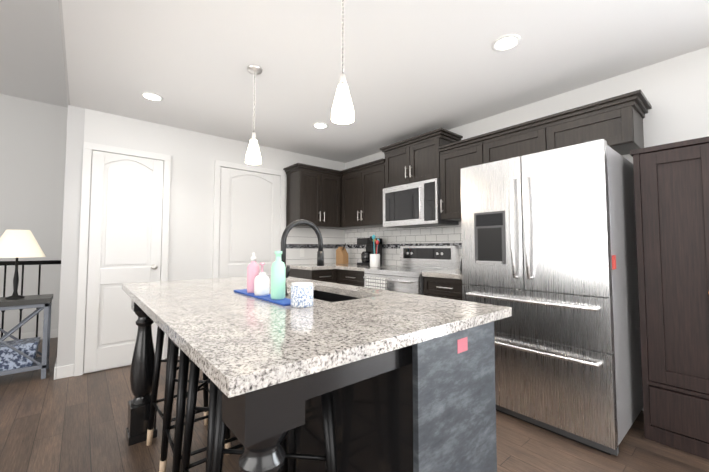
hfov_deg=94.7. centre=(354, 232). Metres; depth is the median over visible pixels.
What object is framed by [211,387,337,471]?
bar stool
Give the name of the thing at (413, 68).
ceiling
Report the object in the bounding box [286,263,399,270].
countertop
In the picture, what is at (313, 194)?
upper cabinet
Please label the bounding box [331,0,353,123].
pendant light
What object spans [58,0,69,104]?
wall
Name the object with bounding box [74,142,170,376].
closet door
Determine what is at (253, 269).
soap bottle
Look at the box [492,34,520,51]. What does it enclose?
recessed light
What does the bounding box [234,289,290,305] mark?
tray
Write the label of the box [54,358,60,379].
baseboard
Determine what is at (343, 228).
upper cabinet
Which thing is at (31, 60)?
ceiling
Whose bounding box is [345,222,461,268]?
tile backsplash
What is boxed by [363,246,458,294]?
range
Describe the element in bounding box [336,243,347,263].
knife block
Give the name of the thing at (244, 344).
island countertop
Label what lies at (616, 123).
upper cabinet
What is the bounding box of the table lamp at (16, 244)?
[0,230,45,298]
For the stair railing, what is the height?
1.050 m
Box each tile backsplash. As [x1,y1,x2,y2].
[285,227,344,264]
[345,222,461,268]
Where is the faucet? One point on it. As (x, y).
(320, 251)
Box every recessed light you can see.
[140,92,163,101]
[312,122,327,128]
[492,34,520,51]
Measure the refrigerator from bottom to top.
1.767 m
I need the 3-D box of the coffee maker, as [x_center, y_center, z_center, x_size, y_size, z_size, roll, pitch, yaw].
[0.193,0.252,4.186,0.260,0.345,0.200,2,-4,-40]
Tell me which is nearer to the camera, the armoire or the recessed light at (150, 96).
the armoire
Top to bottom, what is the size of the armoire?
1.755 m
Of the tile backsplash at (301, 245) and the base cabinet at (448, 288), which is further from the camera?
the tile backsplash at (301, 245)
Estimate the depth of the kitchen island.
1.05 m
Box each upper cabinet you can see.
[283,163,341,228]
[331,174,356,229]
[341,158,384,228]
[380,128,462,187]
[438,135,482,221]
[481,89,651,163]
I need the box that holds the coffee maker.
[357,238,381,265]
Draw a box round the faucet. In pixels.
[281,219,323,295]
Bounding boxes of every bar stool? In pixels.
[146,326,224,456]
[159,340,243,471]
[181,360,287,471]
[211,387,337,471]
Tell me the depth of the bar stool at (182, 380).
1.54 m
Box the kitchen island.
[126,295,499,471]
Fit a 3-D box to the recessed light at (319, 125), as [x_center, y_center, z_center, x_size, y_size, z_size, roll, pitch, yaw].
[-0.361,-1.127,3.464,0.170,0.008,0.170,2,-4,-40]
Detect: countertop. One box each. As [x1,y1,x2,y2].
[122,275,511,402]
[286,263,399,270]
[422,269,461,279]
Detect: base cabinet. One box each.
[286,268,336,282]
[337,269,365,286]
[424,277,464,300]
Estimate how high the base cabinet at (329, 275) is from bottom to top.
0.880 m
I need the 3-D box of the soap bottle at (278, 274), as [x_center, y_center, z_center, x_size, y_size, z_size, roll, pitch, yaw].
[-0.321,0.179,1.375,0.059,0.200,0.060,2,-4,-40]
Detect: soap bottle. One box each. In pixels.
[247,253,259,292]
[254,263,269,295]
[271,251,285,299]
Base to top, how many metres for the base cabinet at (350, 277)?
0.880 m
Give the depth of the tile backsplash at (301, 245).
4.54 m
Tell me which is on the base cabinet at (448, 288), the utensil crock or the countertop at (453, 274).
the countertop at (453, 274)
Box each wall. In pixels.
[0,94,67,335]
[57,105,84,366]
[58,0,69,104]
[83,108,344,373]
[345,46,708,410]
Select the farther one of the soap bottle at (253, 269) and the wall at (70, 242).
the wall at (70, 242)
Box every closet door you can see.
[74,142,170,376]
[212,160,284,277]
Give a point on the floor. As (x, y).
(49, 423)
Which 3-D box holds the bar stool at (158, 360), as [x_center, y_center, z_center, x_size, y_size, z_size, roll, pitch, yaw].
[-0.969,0.866,1.909,0.347,0.741,0.347,3,-4,-43]
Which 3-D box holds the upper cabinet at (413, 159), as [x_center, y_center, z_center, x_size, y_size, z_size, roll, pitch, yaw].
[0.720,-0.762,3.659,0.386,0.490,0.870,2,-4,-40]
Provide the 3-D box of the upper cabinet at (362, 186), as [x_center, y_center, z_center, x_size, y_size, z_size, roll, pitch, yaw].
[0.196,-0.459,4.273,0.386,0.775,0.860,2,-4,-40]
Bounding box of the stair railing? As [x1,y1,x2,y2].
[0,260,60,356]
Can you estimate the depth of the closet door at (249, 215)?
3.96 m
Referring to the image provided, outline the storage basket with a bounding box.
[0,337,40,370]
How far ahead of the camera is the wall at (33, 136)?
4.09 m
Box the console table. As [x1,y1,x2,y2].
[0,294,52,378]
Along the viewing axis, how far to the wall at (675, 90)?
2.29 m
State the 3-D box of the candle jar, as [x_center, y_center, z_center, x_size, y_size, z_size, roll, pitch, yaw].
[-0.200,0.238,1.251,0.085,0.088,0.086,2,-4,-40]
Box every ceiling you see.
[0,0,67,107]
[62,0,708,162]
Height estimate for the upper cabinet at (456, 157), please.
0.725 m
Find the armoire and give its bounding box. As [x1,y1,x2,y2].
[630,136,708,459]
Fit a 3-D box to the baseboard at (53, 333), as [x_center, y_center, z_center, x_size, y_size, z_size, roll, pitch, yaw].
[-5.619,1.220,2.666,4.869,0.105,0.013,2,-4,-40]
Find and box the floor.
[0,337,708,471]
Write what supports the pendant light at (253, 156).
hanging from the ceiling at (413, 68)
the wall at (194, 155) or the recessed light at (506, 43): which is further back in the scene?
the wall at (194, 155)
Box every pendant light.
[245,65,262,164]
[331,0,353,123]
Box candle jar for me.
[291,282,312,307]
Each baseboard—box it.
[0,329,57,340]
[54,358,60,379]
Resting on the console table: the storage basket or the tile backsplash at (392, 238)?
the storage basket
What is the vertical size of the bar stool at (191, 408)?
0.741 m
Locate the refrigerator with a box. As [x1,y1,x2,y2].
[460,139,642,455]
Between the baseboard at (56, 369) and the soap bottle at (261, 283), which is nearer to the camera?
the soap bottle at (261, 283)
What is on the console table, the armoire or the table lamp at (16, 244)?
the table lamp at (16, 244)
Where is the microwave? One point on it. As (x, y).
(414, 205)
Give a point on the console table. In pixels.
(41, 303)
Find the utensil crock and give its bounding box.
[369,235,379,266]
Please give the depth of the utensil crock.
3.82 m

